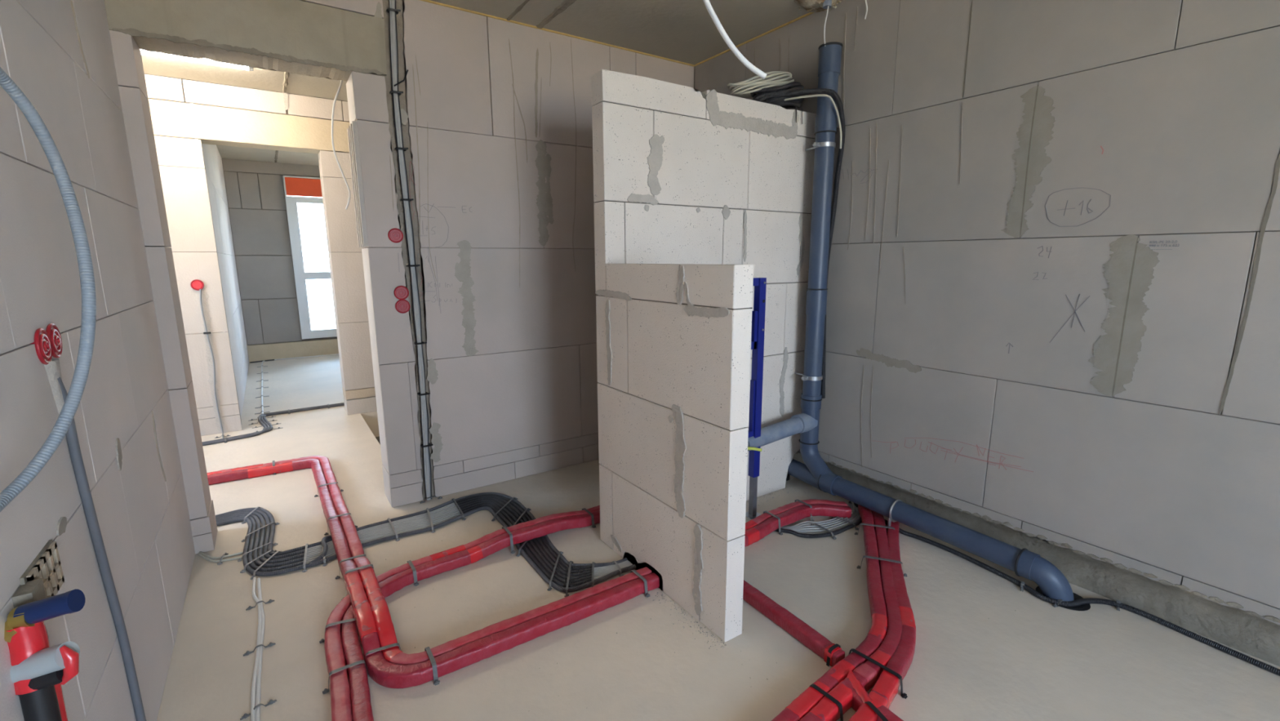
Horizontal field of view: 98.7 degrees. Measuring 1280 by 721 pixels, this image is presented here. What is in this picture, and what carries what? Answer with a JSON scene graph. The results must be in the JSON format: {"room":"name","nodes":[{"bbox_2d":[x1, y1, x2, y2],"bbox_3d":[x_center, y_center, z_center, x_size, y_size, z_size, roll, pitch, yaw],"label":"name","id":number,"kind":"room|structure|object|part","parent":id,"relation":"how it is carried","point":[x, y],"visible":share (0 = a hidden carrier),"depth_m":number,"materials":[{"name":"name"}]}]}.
{"room":"building under construction","nodes":[
{"label":"building under construction","id":0,"kind":"room"},
{"bbox_2d":[0,0,217,720],"bbox_3d":[-0.441,0.062,-0.211,0.264,2.800,6.930,-7,13,-33],"label":"wall","id":1,"kind":"structure","parent":0,"point":[136,418],"depth_m":1.61,"materials":[{"name":"white concrete"}]},
{"bbox_2d":[31,328,52,364],"bbox_3d":[-1.338,-0.030,1.217,0.046,0.082,0.082,-7,13,-33],"label":"box","id":2,"kind":"object","parent":1,"relation":"attached to","point":[42,343],"visible":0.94,"depth_m":1.21,"materials":[{"name":"red plastic"}]},
{"bbox_3d":[-1.325,-0.032,1.225,0.009,0.057,0.057,-7,13,-33],"label":"lid","id":3,"kind":"part","parent":2,"relation":"part of","materials":[{"name":"red plastic"}]},
{"bbox_2d":[4,538,85,720],"bbox_3d":[-1.108,0.810,1.105,0.137,0.849,0.317,-7,13,-33],"label":"tap connection","id":4,"kind":"object","parent":1,"relation":"attached to","point":[38,669],"visible":0.98,"depth_m":0.95,"materials":[{"name":"brass"},{"name":"black rubber"},{"name":"plastic"}]},
{"bbox_3d":[-1.175,0.431,1.081,0.005,0.096,0.170,-7,13,-33],"label":"plate","id":5,"kind":"part","parent":4,"relation":"part of","materials":[{"name":"silver metal"}]},
{"bbox_3d":[-1.171,0.431,1.085,0.006,0.090,0.152,-7,13,-33],"label":"perforated plate","id":6,"kind":"part","parent":4,"relation":"part of","materials":[{"name":"silver metal"}]},
{"bbox_2d":[0,66,96,511],"bbox_3d":[-0.976,-0.145,0.759,0.088,0.858,0.585,-3,11,-15],"label":"flexible conduit","id":7,"kind":"object","parent":1,"relation":"attached to","point":[69,408],"visible":1,"depth_m":0.99,"materials":[{"name":"grey plastic"}]},
{"bbox_2d":[45,323,62,358],"bbox_3d":[-1.383,-0.045,1.281,0.046,0.082,0.082,-7,13,-33],"label":"box","id":8,"kind":"object","parent":1,"relation":"attached to","point":[52,330],"visible":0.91,"depth_m":1.28,"materials":[{"name":"red plastic"}]},
{"bbox_3d":[-1.370,-0.046,1.290,0.009,0.057,0.057,-7,13,-33],"label":"lid","id":9,"kind":"part","parent":8,"relation":"part of","materials":[{"name":"red plastic"}]},
{"bbox_2d":[57,376,146,720],"bbox_3d":[-1.370,0.595,1.416,0.023,1.158,0.153,-7,13,-33],"label":"electrical conduit","id":10,"kind":"object","parent":1,"relation":"attached to","point":[72,437],"visible":0.91,"depth_m":1.40,"materials":[{"name":"grey plastic"}]},
{"bbox_2d":[189,102,248,418],"bbox_3d":[-4.681,-1.071,6.031,0.280,2.800,4.109,-7,13,-33],"label":"wall","id":11,"kind":"structure","parent":0,"point":[212,158],"depth_m":5.75,"materials":[{"name":"white paint"}]},
{"bbox_2d":[199,288,230,438],"bbox_3d":[-3.438,0.035,4.420,0.104,1.204,0.206,-7,13,-33],"label":"cable","id":12,"kind":"object","parent":11,"relation":"attached to","point":[200,290],"visible":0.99,"depth_m":4.49,"materials":[{"name":"grey plastic"}]},
{"bbox_2d":[144,73,377,435],"bbox_3d":[-2.957,-0.921,4.839,6.200,2.920,0.225,-7,13,-33],"label":"wall","id":13,"kind":"structure","parent":0,"point":[219,114],"depth_m":4.48,"materials":[{"name":"concrete"}]},
{"bbox_2d":[190,279,204,290],"bbox_3d":[-3.526,-0.602,4.383,0.086,0.086,0.040,-7,13,-33],"label":"box","id":14,"kind":"object","parent":13,"relation":"attached to","point":[196,284],"visible":1,"depth_m":4.37,"materials":[{"name":"red plastic"}]},
{"bbox_3d":[-3.517,-0.600,4.369,0.067,0.067,0.004,-7,13,-33],"label":"lid","id":15,"kind":"part","parent":14,"relation":"part of","materials":[{"name":"red plastic"}]},
{"bbox_2d":[222,158,338,362],"bbox_3d":[-4.546,-1.510,8.402,3.200,2.800,0.260,-7,13,-33],"label":"wall","id":16,"kind":"structure","parent":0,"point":[255,189],"depth_m":7.81,"materials":[{"name":"concrete"}]},
{"bbox_2d":[282,175,337,338],"bbox_3d":[-4.686,-1.515,8.241,0.888,2.330,0.105,-7,13,-33],"label":"window","id":17,"kind":"structure","parent":16,"relation":"attached to","point":[306,187],"depth_m":8.00,"materials":[{"name":"white plastic"}]},
{"bbox_2d":[103,0,694,506],"bbox_3d":[-0.993,-0.602,3.390,3.400,2.800,0.240,-7,13,-33],"label":"wall","id":18,"kind":"structure","parent":0,"point":[496,114],"depth_m":3.22,"materials":[{"name":"concrete"}]},
{"bbox_2d":[387,227,403,242],"bbox_3d":[-1.337,-0.682,3.005,0.078,0.078,0.046,-7,13,-33],"label":"box","id":19,"kind":"object","parent":18,"relation":"attached to","point":[395,235],"visible":1,"depth_m":2.99,"materials":[{"name":"red plastic"}]},
{"bbox_3d":[-1.329,-0.680,2.992,0.054,0.054,0.009,-7,13,-33],"label":"lid","id":20,"kind":"part","parent":19,"relation":"part of","materials":[{"name":"red plastic"}]},
{"bbox_2d":[394,285,408,299],"bbox_3d":[-1.331,-0.378,3.064,0.078,0.078,0.046,-7,13,-33],"label":"box","id":21,"kind":"object","parent":18,"relation":"attached to","point":[401,292],"visible":1,"depth_m":3.05,"materials":[{"name":"red plastic"}]},
{"bbox_3d":[-1.323,-0.376,3.051,0.054,0.054,0.009,-7,13,-33],"label":"lid","id":22,"kind":"part","parent":21,"relation":"part of","materials":[{"name":"red plastic"}]},
{"bbox_2d":[395,299,410,313],"bbox_3d":[-1.330,-0.304,3.078,0.078,0.078,0.046,-7,13,-33],"label":"box","id":23,"kind":"object","parent":18,"relation":"attached to","point":[402,306],"visible":1,"depth_m":3.06,"materials":[{"name":"red plastic"}]},
{"bbox_3d":[-1.322,-0.302,3.066,0.054,0.054,0.009,-7,13,-33],"label":"lid","id":24,"kind":"part","parent":23,"relation":"part of","materials":[{"name":"red plastic"}]},
{"bbox_2d":[386,0,442,503],"bbox_3d":[-1.268,-0.517,3.064,0.130,2.754,0.064,-7,13,-33],"label":"cables","id":25,"kind":"object","parent":18,"relation":"attached to","point":[392,10],"visible":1,"depth_m":3.04,"materials":[{"name":"black plastic"}]},
{"bbox_2d":[419,0,694,66],"bbox_3d":[-0.426,-1.993,3.377,1.960,0.008,0.011,-7,13,-33],"label":"trim","id":26,"kind":"structure","parent":18,"relation":"attached to","point":[426,1],"depth_m":3.30,"materials":[{"name":"grey concrete"}]},
{"bbox_2d":[141,0,842,165],"bbox_3d":[-1.546,-1.912,2.516,6.200,0.300,13.200,-7,13,-33],"label":"ceiling","id":27,"kind":"structure","parent":0,"point":[684,31],"depth_m":3.27,"materials":[{"name":"grey concrete"}]},
{"bbox_2d":[139,48,253,71],"bbox_3d":[-3.167,-1.963,3.456,1.205,0.068,0.036,-7,13,-33],"label":"lamp","id":28,"kind":"object","parent":27,"relation":"attached to","point":[206,61],"visible":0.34,"depth_m":3.61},
{"bbox_2d":[331,80,351,209],"bbox_3d":[-1.731,-1.410,3.154,0.095,1.058,0.010,-7,13,-33],"label":"hanging cable","id":29,"kind":"object","parent":27,"relation":"hanging from","point":[341,81],"visible":0.71,"depth_m":3.16,"materials":[{"name":"white plastic"}]},
{"bbox_2d":[702,0,767,79],"bbox_3d":[0.130,-1.041,0.989,0.229,1.015,0.023,3,11,19],"label":"hanging cable","id":30,"kind":"object","parent":27,"relation":"hanging from","point":[743,60],"visible":1,"depth_m":1.05,"materials":[{"name":"white plastic"}]},
{"bbox_2d":[823,6,828,46],"bbox_3d":[0.967,-1.736,2.860,0.027,0.197,0.007,-7,13,-33],"label":"wire","id":31,"kind":"object","parent":27,"relation":"hanging from","point":[828,6],"visible":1,"depth_m":2.85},
{"bbox_2d":[864,0,867,19],"bbox_3d":[1.149,-1.821,2.805,0.007,0.152,0.033,-7,13,-33],"label":"wire","id":32,"kind":"object","parent":27,"relation":"hanging from","point":[865,0],"visible":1,"depth_m":2.80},
{"bbox_2d":[591,69,816,641],"bbox_3d":[0.633,-0.180,2.630,1.413,2.232,0.938,-7,13,-33],"label":"wall partition","id":33,"kind":"structure","parent":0,"point":[698,196],"depth_m":2.49,"materials":[{"name":"white concrete"}]},
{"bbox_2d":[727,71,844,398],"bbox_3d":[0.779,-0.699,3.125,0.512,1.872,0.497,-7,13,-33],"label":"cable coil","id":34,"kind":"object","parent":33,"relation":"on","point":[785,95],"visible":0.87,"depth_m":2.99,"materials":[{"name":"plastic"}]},
{"bbox_2d":[156,354,1279,720],"bbox_3d":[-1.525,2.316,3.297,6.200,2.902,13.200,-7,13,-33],"label":"floor","id":35,"kind":"structure","parent":0,"point":[1037,660],"depth_m":2.11,"materials":[{"name":"concrete"}]},
{"bbox_2d":[197,551,243,564],"bbox_3d":[-2.049,0.953,2.667,0.274,0.017,0.117,0,10,1],"label":"cable","id":36,"kind":"object","parent":35,"relation":"on","point":[201,553],"visible":0.99,"depth_m":2.66,"materials":[{"name":"white plastic"}]},
{"bbox_2d":[240,577,276,720],"bbox_3d":[-1.096,1.148,1.579,0.102,0.018,2.262,-7,13,-33],"label":"cables","id":37,"kind":"object","parent":35,"relation":"on","point":[255,704],"visible":1,"depth_m":1.99,"materials":[{"name":"white plastic"}]},
{"bbox_2d":[202,402,344,445],"bbox_3d":[-3.326,0.553,4.836,0.637,0.027,3.371,7,13,34],"label":"bundle","id":38,"kind":"object","parent":35,"relation":"on","point":[262,420],"visible":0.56,"depth_m":4.84,"materials":[{"name":"grey plastic"}]},
{"bbox_2d":[249,353,338,413],"bbox_3d":[-3.802,0.168,6.952,1.912,0.020,3.424,-7,13,-33],"label":"cable","id":39,"kind":"object","parent":35,"relation":"on","point":[262,361],"visible":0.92,"depth_m":7.07,"materials":[{"name":"grey plastic"}]},
{"bbox_2d":[215,492,635,596],"bbox_3d":[-1.637,0.905,2.842,3.530,0.042,1.056,0,10,-1],"label":"bundle","id":40,"kind":"object","parent":35,"relation":"on","point":[562,575],"visible":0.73,"depth_m":2.78,"materials":[{"name":"black plastic"}]},
{"bbox_2d":[319,504,599,720],"bbox_3d":[-0.585,1.005,2.142,1.304,0.094,2.872,2,11,10],"label":"pipes","id":41,"kind":"object","parent":35,"relation":"on","point":[350,700],"visible":0.75,"depth_m":2.37,"materials":[{"name":"red plastic"}]},
{"bbox_2d":[206,455,851,688],"bbox_3d":[-1.465,0.861,2.852,5.048,0.129,1.734,2,11,13],"label":"pipes","id":42,"kind":"object","parent":35,"relation":"on","point":[388,666],"visible":0.77,"depth_m":2.22,"materials":[{"name":"red plastic"}]},
{"bbox_2d":[653,591,726,649],"bbox_3d":[0.173,1.035,2.194,0.099,0.004,0.421,-7,13,-33],"label":"crumbs","id":43,"kind":"object","parent":35,"relation":"on","point":[657,592],"visible":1,"depth_m":2.16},
{"bbox_2d":[745,277,766,519],"bbox_3d":[0.402,0.243,2.856,0.590,1.320,0.140,-7,13,-33],"label":"frame","id":44,"kind":"object","parent":35,"relation":"on","point":[759,283],"visible":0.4,"depth_m":2.94,"materials":[{"name":"blue metal"}]},
{"bbox_3d":[0.631,0.868,3.090,0.085,0.004,0.080,-7,13,-33],"label":"foot plate","id":45,"kind":"part","parent":44,"relation":"part of","materials":[{"name":"metal"}]},
{"bbox_3d":[0.631,0.751,3.068,0.029,0.240,0.032,-7,13,-33],"label":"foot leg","id":46,"kind":"part","parent":44,"relation":"part of","materials":[{"name":"metal"}]},
{"bbox_2d":[747,446,761,451],"bbox_3d":[0.593,0.466,2.900,0.101,0.029,0.020,-1,10,-3],"label":"strap","id":47,"kind":"object","parent":44,"relation":"attached to","point":[748,447],"visible":0.79,"depth_m":2.90,"materials":[{"name":"yellow plastic"}]},
{"bbox_2d":[747,488,805,505],"bbox_3d":[0.775,0.828,3.288,0.524,0.008,0.124,-7,13,-33],"label":"crumbs","id":48,"kind":"object","parent":35,"relation":"on","point":[783,489],"visible":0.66,"depth_m":3.35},
{"bbox_2d":[742,579,844,666],"bbox_3d":[0.504,0.994,2.244,0.066,0.067,0.746,-7,12,-32],"label":"pipe","id":49,"kind":"object","parent":35,"relation":"on","point":[832,653],"visible":0.77,"depth_m":2.09,"materials":[{"name":"red plastic"}]},
{"bbox_2d":[774,485,862,539],"bbox_3d":[1.014,0.855,3.064,0.424,0.035,0.706,9,14,41],"label":"cables","id":50,"kind":"object","parent":35,"relation":"on","point":[838,525],"visible":0.73,"depth_m":2.93,"materials":[{"name":"grey plastic"}]},
{"bbox_2d":[747,41,1074,600],"bbox_3d":[1.139,-0.271,2.556,0.638,2.615,1.569,-7,13,-33],"label":"pipe","id":51,"kind":"object","parent":35,"relation":"on","point":[1053,584],"visible":0.97,"depth_m":2.99,"materials":[{"name":"blue plastic"}]},
{"bbox_2d":[791,413,817,433],"bbox_3d":[0.968,0.368,3.254,0.118,0.111,0.111,-7,13,-33],"label":"socket","id":52,"kind":"object","parent":51,"relation":"attached to","point":[808,421],"depth_m":3.22,"materials":[{"name":"blue plastic"}]},
{"bbox_3d":[1.021,0.695,3.368,0.101,0.103,0.354,-5,12,-26],"label":"wye leg","id":53,"kind":"part","parent":51,"relation":"part of","materials":[{"name":"blue plastic"}]},
{"bbox_2d":[800,392,822,409],"bbox_3d":[1.016,0.240,3.264,0.115,0.080,0.115,-7,13,-33],"label":"socket","id":54,"kind":"object","parent":51,"relation":"attached to","point":[809,401],"depth_m":3.22,"materials":[{"name":"blue plastic"}]},
{"bbox_2d":[805,290,827,315],"bbox_3d":[1.013,-0.332,3.158,0.113,0.135,0.113,-7,13,-33],"label":"socket","id":55,"kind":"object","parent":51,"relation":"attached to","point":[816,300],"depth_m":3.11,"materials":[{"name":"blue plastic"}]},
{"bbox_2d":[814,114,837,133],"bbox_3d":[1.008,-1.279,2.983,0.113,0.080,0.113,-7,13,-33],"label":"socket","id":56,"kind":"object","parent":51,"relation":"attached to","point":[824,123],"depth_m":2.94,"materials":[{"name":"blue plastic"}]},
{"bbox_2d":[817,473,841,495],"bbox_3d":[1.106,0.712,3.200,0.117,0.120,0.099,-7,13,-33],"label":"socket","id":57,"kind":"object","parent":51,"relation":"attached to","point":[826,482],"depth_m":3.16,"materials":[{"name":"blue plastic"}]},
{"bbox_2d":[817,44,841,76],"bbox_3d":[1.010,-1.591,2.927,0.115,0.136,0.114,-7,13,-33],"label":"socket","id":58,"kind":"object","parent":51,"relation":"attached to","point":[830,55],"depth_m":2.88,"materials":[{"name":"blue plastic"}]},
{"bbox_2d":[1017,549,1040,580],"bbox_3d":[1.677,0.882,2.378,0.116,0.116,0.058,-7,13,-33],"label":"socket","id":59,"kind":"object","parent":51,"relation":"attached to","point":[1028,562],"depth_m":2.34,"materials":[{"name":"blue plastic"}]},
{"bbox_2d":[884,519,1279,675],"bbox_3d":[2.630,1.206,1.140,0.257,0.028,4.765,-7,13,-33],"label":"conduit","id":60,"kind":"object","parent":35,"relation":"on","point":[1056,602],"visible":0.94,"depth_m":2.26,"materials":[{"name":"plastic"}]},
{"bbox_2d":[694,0,1279,666],"bbox_3d":[2.316,-0.290,1.613,0.288,2.800,6.930,-7,13,-33],"label":"wall","id":61,"kind":"structure","parent":0,"point":[1053,307],"depth_m":2.23,"materials":[{"name":"grey concrete"}]},
{"bbox_2d":[694,0,839,66],"bbox_3d":[2.199,-1.616,1.268,0.011,0.008,6.470,-7,13,-33],"label":"trim","id":62,"kind":"structure","parent":61,"relation":"attached to","point":[809,13],"depth_m":3.39,"materials":[{"name":"grey concrete"}]}
]}

